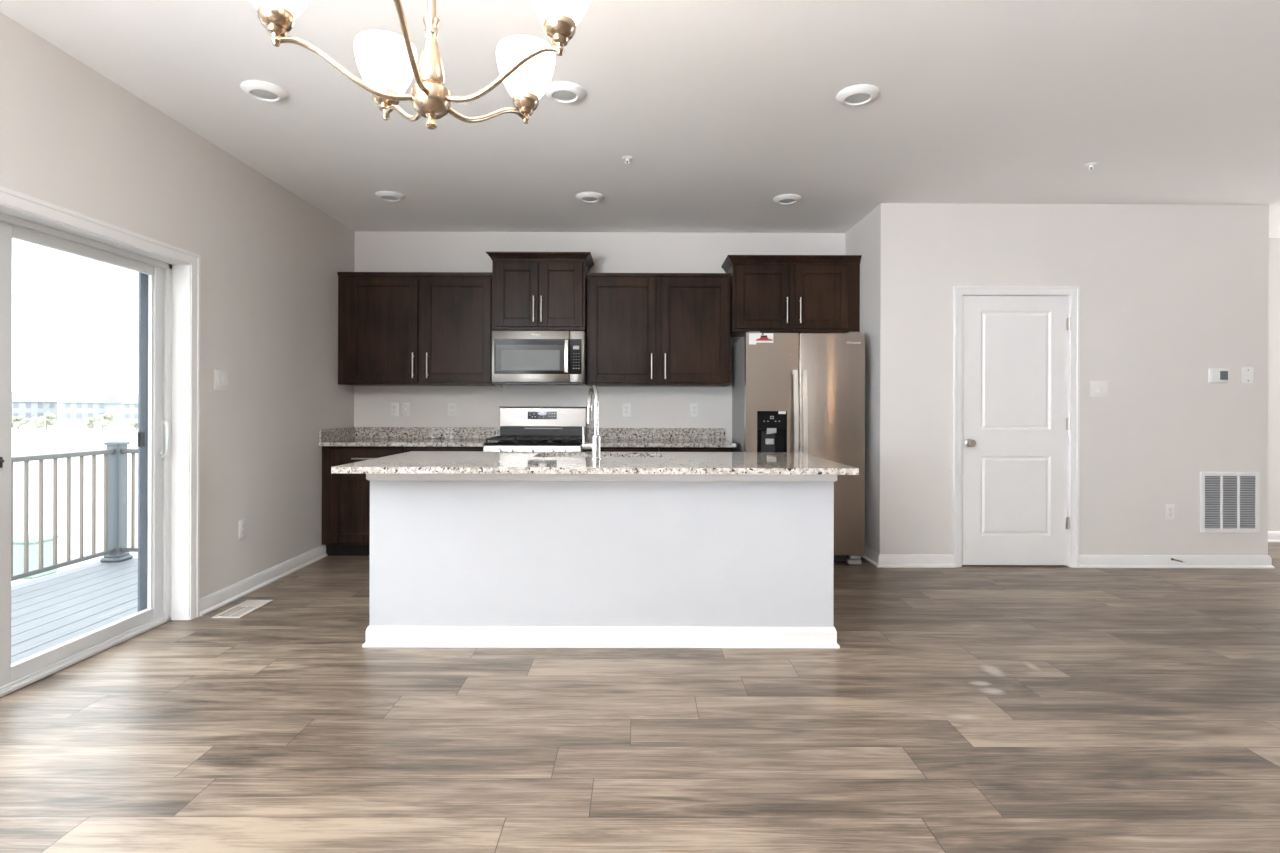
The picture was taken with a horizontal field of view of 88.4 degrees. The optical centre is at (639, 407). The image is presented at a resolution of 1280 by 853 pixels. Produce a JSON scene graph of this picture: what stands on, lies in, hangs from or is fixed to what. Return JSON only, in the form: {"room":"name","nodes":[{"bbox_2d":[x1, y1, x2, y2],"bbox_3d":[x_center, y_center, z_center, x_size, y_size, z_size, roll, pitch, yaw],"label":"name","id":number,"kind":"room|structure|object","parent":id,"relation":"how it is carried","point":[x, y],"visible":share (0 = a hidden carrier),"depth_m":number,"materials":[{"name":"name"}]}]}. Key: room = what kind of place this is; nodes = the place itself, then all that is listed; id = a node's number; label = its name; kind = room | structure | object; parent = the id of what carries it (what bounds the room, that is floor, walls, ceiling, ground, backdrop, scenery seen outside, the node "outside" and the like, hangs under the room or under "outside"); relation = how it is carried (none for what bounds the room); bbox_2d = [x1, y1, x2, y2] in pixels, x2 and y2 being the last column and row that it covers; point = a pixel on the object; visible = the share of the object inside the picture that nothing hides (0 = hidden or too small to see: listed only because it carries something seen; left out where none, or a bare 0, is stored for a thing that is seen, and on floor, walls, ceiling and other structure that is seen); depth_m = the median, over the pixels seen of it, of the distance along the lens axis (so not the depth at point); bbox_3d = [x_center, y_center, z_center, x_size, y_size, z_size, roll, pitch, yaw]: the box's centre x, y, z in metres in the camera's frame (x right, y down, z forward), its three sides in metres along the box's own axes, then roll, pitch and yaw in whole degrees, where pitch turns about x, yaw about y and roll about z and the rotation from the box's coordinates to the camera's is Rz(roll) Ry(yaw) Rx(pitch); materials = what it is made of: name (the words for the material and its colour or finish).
{"room":"open-plan kitchen","nodes":[
{"label":"open-plan kitchen","id":0,"kind":"room"},
{"bbox_2d":[0,12,354,597],"bbox_3d":[-2.610,-0.182,-1.040,0.200,2.743,14.330,0,0,0],"label":"wall","id":1,"kind":"structure","parent":0,"point":[72,138],"depth_m":4.00,"materials":[{"name":"paint"}]},
{"bbox_2d":[0,212,171,697],"bbox_3d":[-2.661,0.196,2.752,0.161,1.986,1.843,0,0,0],"label":"door","id":2,"kind":"structure","parent":1,"relation":"in","point":[154,434],"depth_m":3.56,"materials":[{"name":"white plastic"}]},
{"bbox_2d":[0,186,200,619],"bbox_3d":[-2.557,0.161,2.752,0.114,2.056,1.983,0,0,0],"label":"door frame","id":3,"kind":"structure","parent":1,"relation":"attached to","point":[186,265],"depth_m":3.67,"materials":[{"name":"white paint"}]},
{"bbox_2d":[214,370,228,389],"bbox_3d":[-2.514,-0.163,3.957,0.012,0.118,0.136,0,0,0],"label":"wall switch","id":4,"kind":"object","parent":1,"relation":"attached to","point":[221,378],"visible":1,"depth_m":3.95,"materials":[{"name":"white plastic"}]},
{"bbox_2d":[239,519,245,538],"bbox_3d":[-2.519,0.772,4.171,0.008,0.118,0.072,0,0,0],"label":"wall outlet","id":5,"kind":"object","parent":1,"relation":"attached to","point":[242,523],"visible":1,"depth_m":4.16,"materials":[{"name":"white plastic"}]},
{"bbox_2d":[200,545,326,615],"bbox_3d":[-2.513,1.143,4.505,0.026,0.093,1.520,0,0,0],"label":"baseboard","id":6,"kind":"structure","parent":1,"relation":"attached to","point":[208,603],"depth_m":4.32,"materials":[{"name":"white paint"}]},
{"bbox_2d":[354,231,844,441],"bbox_3d":[-0.356,-0.176,5.914,4.337,2.743,0.200,0,0,0],"label":"wall","id":7,"kind":"structure","parent":0,"point":[611,252],"depth_m":5.81,"materials":[{"name":"paint"}]},
{"bbox_2d":[390,403,398,415],"bbox_3d":[-2.167,0.018,5.806,0.072,0.118,0.008,0,0,0],"label":"wall outlet","id":8,"kind":"object","parent":7,"relation":"attached to","point":[394,407],"visible":1,"depth_m":5.80,"materials":[{"name":"white plastic"}]},
{"bbox_2d":[402,403,409,415],"bbox_3d":[-2.068,0.019,5.803,0.072,0.118,0.014,0,0,0],"label":"wall switch","id":9,"kind":"object","parent":7,"relation":"attached to","point":[405,406],"visible":1,"depth_m":5.80,"materials":[{"name":"white plastic"}]},
{"bbox_2d":[337,272,495,385],"bbox_3d":[-1.871,-0.657,5.619,1.297,0.936,0.382,0,0,0],"label":"upper cabinet","id":10,"kind":"object","parent":7,"relation":"attached to","point":[395,328],"visible":0.98,"depth_m":5.48,"materials":[{"name":"brown wood"}]},
{"bbox_2d":[355,427,499,438],"bbox_3d":[-1.878,0.226,5.800,1.291,0.101,0.020,0,0,0],"label":"backsplash","id":11,"kind":"structure","parent":7,"relation":"attached to","point":[360,432],"depth_m":5.79,"materials":[{"name":"stone"}]},
{"bbox_2d":[448,403,455,415],"bbox_3d":[-1.662,0.019,5.807,0.072,0.118,0.008,0,0,0],"label":"wall outlet","id":12,"kind":"object","parent":7,"relation":"attached to","point":[451,406],"visible":1,"depth_m":5.80,"materials":[{"name":"white plastic"}]},
{"bbox_2d":[486,252,593,333],"bbox_3d":[-0.834,-0.955,5.584,0.856,0.632,0.457,0,0,0],"label":"upper cabinet","id":13,"kind":"object","parent":7,"relation":"attached to","point":[532,291],"visible":1,"depth_m":5.40,"materials":[{"name":"brown wood"}]},
{"bbox_2d":[492,331,586,386],"bbox_3d":[-0.833,-0.396,5.564,0.756,0.464,0.495,0,0,0],"label":"microwave","id":14,"kind":"object","parent":13,"relation":"attached to","point":[518,357],"visible":0.98,"depth_m":5.36,"materials":[{"name":"metal"}]},
{"bbox_2d":[623,403,630,416],"bbox_3d":[-0.118,0.024,5.810,0.072,0.118,0.008,0,0,0],"label":"wall outlet","id":15,"kind":"object","parent":7,"relation":"attached to","point":[626,406],"visible":1,"depth_m":5.81,"materials":[{"name":"white plastic"}]},
{"bbox_2d":[588,428,725,439],"bbox_3d":[0.148,0.232,5.804,1.214,0.101,0.020,0,0,0],"label":"backsplash","id":16,"kind":"structure","parent":7,"relation":"attached to","point":[605,433],"depth_m":5.79,"materials":[{"name":"stone"}]},
{"bbox_2d":[586,273,730,386],"bbox_3d":[0.153,-0.651,5.623,1.198,0.936,0.382,0,0,0],"label":"upper cabinet","id":17,"kind":"object","parent":7,"relation":"attached to","point":[644,329],"visible":1,"depth_m":5.48,"materials":[{"name":"brown wood"}]},
{"bbox_2d":[690,404,697,416],"bbox_3d":[0.480,0.025,5.811,0.072,0.118,0.008,0,0,0],"label":"wall outlet","id":18,"kind":"object","parent":7,"relation":"attached to","point":[693,407],"visible":1,"depth_m":5.81,"materials":[{"name":"white plastic"}]},
{"bbox_2d":[721,255,861,336],"bbox_3d":[1.264,-0.933,5.588,1.094,0.623,0.457,0,0,0],"label":"upper cabinet","id":19,"kind":"object","parent":7,"relation":"attached to","point":[769,293],"visible":0.99,"depth_m":5.41,"materials":[{"name":"brown wood"}]},
{"bbox_2d":[0,542,1279,852],"bbox_3d":[2.943,1.226,-1.029,11.210,0.040,14.030,0,0,0],"label":"floor","id":20,"kind":"structure","parent":0,"point":[966,708],"depth_m":2.43,"materials":[{"name":"laminate"}]},
{"bbox_2d":[212,600,272,617],"bbox_3d":[-2.337,1.187,3.877,0.160,0.006,0.340,0,0,0],"label":"floor vent","id":21,"kind":"object","parent":20,"relation":"in","point":[244,608],"visible":1,"depth_m":3.87,"materials":[{"name":"metal"}]},
{"bbox_2d":[322,446,404,555],"bbox_3d":[-2.198,0.749,5.481,0.652,0.881,0.657,0,0,0],"label":"base cabinet","id":22,"kind":"object","parent":20,"relation":"on","point":[345,496],"visible":0.41,"depth_m":5.20,"materials":[{"name":"brown wood"}]},
{"bbox_2d":[319,427,499,446],"bbox_3d":[-1.878,0.241,5.486,1.291,0.132,0.649,0,0,0],"label":"countertop","id":23,"kind":"structure","parent":22,"relation":"on","point":[365,436],"depth_m":5.79,"materials":[{"name":"stone"}]},
{"bbox_2d":[405,446,483,451],"bbox_3d":[-1.552,0.751,5.482,0.632,0.881,0.657,0,0,0],"label":"base cabinet","id":24,"kind":"object","parent":20,"relation":"on","point":[407,448],"visible":0.03,"depth_m":5.21,"materials":[{"name":"brown wood"}]},
{"bbox_2d":[483,407,586,451],"bbox_3d":[-0.846,0.594,5.442,0.760,1.200,0.722,0,0,0],"label":"gas range","id":25,"kind":"object","parent":20,"relation":"on","point":[543,429],"visible":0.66,"depth_m":5.73,"materials":[{"name":"metal"}]},
{"bbox_2d":[484,439,585,444],"bbox_3d":[-0.845,0.286,5.450,0.760,0.016,0.579,0,0,0],"label":"cooktop","id":26,"kind":"object","parent":25,"relation":"in","point":[496,441],"depth_m":5.18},
{"bbox_2d":[362,473,839,647],"bbox_3d":[-0.193,0.755,3.701,2.374,0.882,0.858,0,0,0],"label":"kitchen island","id":27,"kind":"object","parent":20,"relation":"on","point":[457,560],"visible":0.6,"depth_m":3.30,"materials":[{"name":"white paint"}]},
{"bbox_2d":[331,451,858,474],"bbox_3d":[-0.211,0.297,3.631,2.472,0.030,1.109,0,0,0],"label":"island countertop","id":28,"kind":"structure","parent":27,"relation":"on","point":[413,462],"depth_m":3.28,"materials":[{"name":"stone"}]},
{"bbox_2d":[582,385,600,458],"bbox_3d":[-0.265,0.077,3.707,0.107,0.411,0.254,0,0,0],"label":"faucet","id":29,"kind":"object","parent":28,"relation":"on","point":[595,445],"visible":1,"depth_m":3.60,"materials":[{"name":"silver metal"}]},
{"bbox_2d":[582,447,658,451],"bbox_3d":[-0.157,0.755,5.485,0.606,0.881,0.657,0,0,0],"label":"base cabinet","id":30,"kind":"object","parent":20,"relation":"on","point":[603,449],"visible":0.02,"depth_m":5.22,"materials":[{"name":"brown wood"}]},
{"bbox_2d":[585,428,735,446],"bbox_3d":[0.149,0.247,5.490,1.214,0.132,0.649,0,0,0],"label":"countertop","id":31,"kind":"structure","parent":30,"relation":"on","point":[610,437],"depth_m":5.79,"materials":[{"name":"stone"}]},
{"bbox_2d":[659,447,732,451],"bbox_3d":[0.444,0.757,5.487,0.588,0.881,0.657,0,0,0],"label":"base cabinet","id":32,"kind":"object","parent":20,"relation":"on","point":[661,449],"visible":0.02,"depth_m":5.22,"materials":[{"name":"brown wood"}]},
{"bbox_2d":[732,331,864,563],"bbox_3d":[1.256,0.309,5.342,0.908,1.775,0.831,0,0,0],"label":"refrigerator","id":33,"kind":"object","parent":20,"relation":"on","point":[792,392],"visible":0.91,"depth_m":5.00,"materials":[{"name":"metal"}]},
{"bbox_2d":[0,0,1279,237],"bbox_3d":[3.001,-1.597,-1.029,11.413,0.120,14.330,0,0,0],"label":"ceiling","id":34,"kind":"structure","parent":0,"point":[721,109],"depth_m":3.36,"materials":[{"name":"paint"}]},
{"bbox_2d":[240,80,287,101],"bbox_3d":[-1.837,-1.538,3.218,0.204,0.026,0.204,0,0,0],"label":"recessed light","id":35,"kind":"object","parent":34,"relation":"in","point":[261,90],"visible":1,"depth_m":3.19,"materials":[{"name":"white paint"}]},
{"bbox_2d":[375,191,404,201],"bbox_3d":[-1.829,-1.538,4.811,0.204,0.026,0.204,0,0,0],"label":"recessed light","id":36,"kind":"object","parent":34,"relation":"in","point":[391,196],"visible":1,"depth_m":4.78,"materials":[{"name":"white paint"}]},
{"bbox_2d":[250,0,590,129],"bbox_3d":[-0.450,-1.079,1.415,0.717,0.936,0.698,0,0,0],"label":"chandelier","id":37,"kind":"object","parent":34,"relation":"hanging from","point":[386,61],"visible":1,"depth_m":1.43,"materials":[{"name":"white glass"}]},
{"bbox_2d":[544,81,584,102],"bbox_3d":[-0.370,-1.534,3.221,0.204,0.026,0.204,0,0,0],"label":"recessed light","id":38,"kind":"object","parent":34,"relation":"in","point":[561,91],"visible":0.97,"depth_m":3.19,"materials":[{"name":"white paint"}]},
{"bbox_2d":[576,192,603,202],"bbox_3d":[-0.367,-1.534,4.821,0.204,0.026,0.204,0,0,0],"label":"recessed light","id":39,"kind":"object","parent":34,"relation":"in","point":[590,197],"visible":1,"depth_m":4.78,"materials":[{"name":"white paint"}]},
{"bbox_2d":[622,156,631,164],"bbox_3d":[-0.079,-1.525,4.075,0.064,0.041,0.064,0,0,0],"label":"sprinkler","id":40,"kind":"object","parent":34,"relation":"attached to","point":[627,158],"visible":1,"depth_m":4.07,"materials":[{"name":"white plastic"}]},
{"bbox_2d":[773,194,800,203],"bbox_3d":[1.086,-1.530,4.852,0.204,0.026,0.204,0,0,0],"label":"recessed light","id":41,"kind":"object","parent":34,"relation":"in","point":[785,198],"visible":1,"depth_m":4.81,"materials":[{"name":"white paint"}]},
{"bbox_2d":[836,84,879,105],"bbox_3d":[1.073,-1.530,3.240,0.204,0.026,0.204,0,0,0],"label":"recessed light","id":42,"kind":"object","parent":34,"relation":"in","point":[855,95],"visible":1,"depth_m":3.21,"materials":[{"name":"white paint"}]},
{"bbox_2d":[1085,162,1096,170],"bbox_3d":[2.851,-1.517,4.156,0.064,0.041,0.064,0,0,0],"label":"sprinkler","id":43,"kind":"object","parent":34,"relation":"attached to","point":[1090,165],"visible":1,"depth_m":4.15,"materials":[{"name":"white plastic"}]},
{"bbox_2d":[845,203,1268,554],"bbox_3d":[3.280,-0.165,5.452,2.934,2.743,0.970,0,0,0],"label":"wall","id":44,"kind":"structure","parent":0,"point":[1170,294],"depth_m":4.97,"materials":[{"name":"paint"}]},
{"bbox_2d":[861,546,954,567],"bbox_3d":[2.073,1.157,5.379,0.580,0.093,0.881,0,0,0],"label":"baseboard","id":45,"kind":"structure","parent":44,"relation":"attached to","point":[879,560],"depth_m":4.95,"materials":[{"name":"white paint"}]},
{"bbox_2d":[962,296,1069,564],"bbox_3d":[2.843,0.175,4.962,0.816,2.036,0.102,0,0,0],"label":"door","id":46,"kind":"structure","parent":44,"relation":"in","point":[1016,422],"depth_m":4.98,"materials":[{"name":"white paint"}]},
{"bbox_2d":[953,286,1079,567],"bbox_3d":[2.838,0.145,5.014,0.946,2.120,0.134,0,0,0],"label":"door frame","id":47,"kind":"structure","parent":44,"relation":"attached to","point":[1073,292],"depth_m":4.95,"materials":[{"name":"white paint"}]},
{"bbox_2d":[1090,381,1107,396],"bbox_3d":[3.465,-0.140,4.961,0.136,0.118,0.012,0,0,0],"label":"wall switch","id":48,"kind":"object","parent":44,"relation":"attached to","point":[1097,388],"visible":1,"depth_m":4.96,"materials":[{"name":"white plastic"}]},
{"bbox_2d":[1165,504,1174,519],"bbox_3d":[4.001,0.789,4.964,0.072,0.118,0.008,0,0,0],"label":"wall outlet","id":49,"kind":"object","parent":44,"relation":"attached to","point":[1169,508],"visible":1,"depth_m":4.96,"materials":[{"name":"white plastic"}]},
{"bbox_2d":[1079,531,1279,567],"bbox_3d":[5.895,1.168,5.444,5.180,0.093,0.996,0,0,0],"label":"baseboard","id":50,"kind":"structure","parent":44,"relation":"attached to","point":[1085,561],"depth_m":4.95,"materials":[{"name":"white paint"}]},
{"bbox_2d":[1208,368,1228,382],"bbox_3d":[4.363,-0.240,4.955,0.140,0.112,0.027,0,0,0],"label":"thermostat","id":51,"kind":"object","parent":44,"relation":"attached to","point":[1216,375],"visible":1,"depth_m":4.94,"materials":[{"name":"white plastic"}]},
{"bbox_2d":[1200,472,1259,532],"bbox_3d":[4.454,0.716,4.963,0.446,0.456,0.012,0,0,0],"label":"air vent","id":52,"kind":"object","parent":44,"relation":"in","point":[1229,501],"visible":1,"depth_m":4.96,"materials":[{"name":"white metal"}]},
{"bbox_2d":[1242,367,1252,382],"bbox_3d":[4.590,-0.241,4.965,0.082,0.120,0.008,0,0,0],"label":"blank wall plate","id":53,"kind":"object","parent":44,"relation":"attached to","point":[1247,372],"visible":1,"depth_m":4.96,"materials":[{"name":"white plastic"}]},
{"bbox_2d":[1268,238,1279,530],"bbox_3d":[6.717,-0.154,6.044,3.942,2.743,0.200,0,0,0],"label":"wall","id":54,"kind":"structure","parent":0,"point":[1274,243],"depth_m":5.94,"materials":[{"name":"paint"}]},
{"label":"outside","id":55,"kind":"structure","parent":0,"visible":0},
{"bbox_2d":[11,558,137,663],"bbox_3d":[-3.671,1.441,2.372,1.898,0.250,6.760,0,0,0],"label":"deck surface","id":56,"kind":"object","parent":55,"point":[52,610],"visible":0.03,"depth_m":4.39,"materials":[{"name":"grey wood"}]},
{"bbox_2d":[100,440,132,561],"bbox_3d":[-4.494,0.796,5.651,0.170,1.035,0.170,0,0,0],"label":"railing post","id":57,"kind":"object","parent":56,"relation":"on","point":[117,462],"visible":0.98,"depth_m":5.60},
{"bbox_2d":[11,449,114,580],"bbox_3d":[-4.489,0.797,2.994,0.052,0.883,5.206,0,0,0],"label":"deck railing","id":58,"kind":"object","parent":57,"relation":"attached to","point":[105,452],"visible":0.93,"depth_m":5.06,"materials":[{"name":"metal"}]},
{"bbox_2d":[121,449,137,551],"bbox_3d":[-3.589,0.800,5.652,1.703,0.883,0.052,0,0,0],"label":"deck railing","id":59,"kind":"object","parent":57,"relation":"attached to","point":[132,548],"visible":0.17,"depth_m":5.64,"materials":[{"name":"metal"}]},
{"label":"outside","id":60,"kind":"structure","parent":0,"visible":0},
{"bbox_2d":[11,415,137,585],"bbox_3d":[-100.286,4.146,129.790,320.000,0.100,380.000,0,0,0],"label":"ground","id":61,"kind":"structure","parent":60,"point":[62,437],"depth_m":38.12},
{"bbox_2d":[12,416,30,429],"bbox_3d":[-113.192,2.789,119.876,2.727,2.579,2.602,0,0,0],"label":"tree","id":62,"kind":"object","parent":61,"relation":"on","point":[17,422],"visible":0.87,"depth_m":119.57,"materials":[{"name":"green plant"}]},
{"bbox_2d":[12,391,59,421],"bbox_3d":[-168.378,-0.258,179.647,13.274,8.300,14.541,0,0,0],"label":"house","id":63,"kind":"structure","parent":61,"relation":"on","point":[25,404],"depth_m":178.66,"materials":[{"name":"white"}]},
{"bbox_2d":[13,534,59,578],"bbox_3d":[-15.747,3.850,17.017,0.880,1.000,0.780,0,0,0],"label":"utility box","id":64,"kind":"object","parent":61,"relation":"on","point":[18,542],"visible":0.58,"depth_m":16.70,"materials":[{"name":"green metal"}]},
{"bbox_2d":[30,412,57,429],"bbox_3d":[-107.272,2.428,118.764,3.441,3.327,3.543,0,0,0],"label":"tree","id":65,"kind":"object","parent":61,"relation":"on","point":[39,422],"visible":1,"depth_m":118.48,"materials":[{"name":"green plant"}]},
{"bbox_2d":[59,391,116,421],"bbox_3d":[-151.382,-0.207,181.683,13.168,8.300,11.849,0,0,0],"label":"house","id":66,"kind":"structure","parent":61,"relation":"on","point":[77,406],"depth_m":178.14,"materials":[{"name":"white"}]},
{"bbox_2d":[83,416,95,428],"bbox_3d":[-101.390,2.877,121.830,2.474,2.477,2.406,0,0,0],"label":"tree","id":67,"kind":"object","parent":61,"relation":"on","point":[89,421],"visible":0.74,"depth_m":121.51,"materials":[{"name":"green plant"}]},
{"bbox_2d":[95,411,114,429],"bbox_3d":[-96.071,2.407,117.840,2.730,3.438,3.326,0,0,0],"label":"tree","id":68,"kind":"object","parent":61,"relation":"on","point":[104,420],"visible":1,"depth_m":117.66,"materials":[{"name":"green plant"}]},
{"bbox_2d":[104,394,137,421],"bbox_3d":[-138.379,0.182,179.710,12.557,7.600,12.994,0,0,0],"label":"house","id":69,"kind":"structure","parent":61,"relation":"on","point":[124,407],"depth_m":175.47,"materials":[{"name":"white"}]},
{"bbox_2d":[129,419,137,429],"bbox_3d":[-90.283,3.111,117.900,2.475,2.076,2.287,0,0,0],"label":"tree","id":70,"kind":"object","parent":61,"relation":"on","point":[134,423],"visible":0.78,"depth_m":117.36,"materials":[{"name":"green plant"}]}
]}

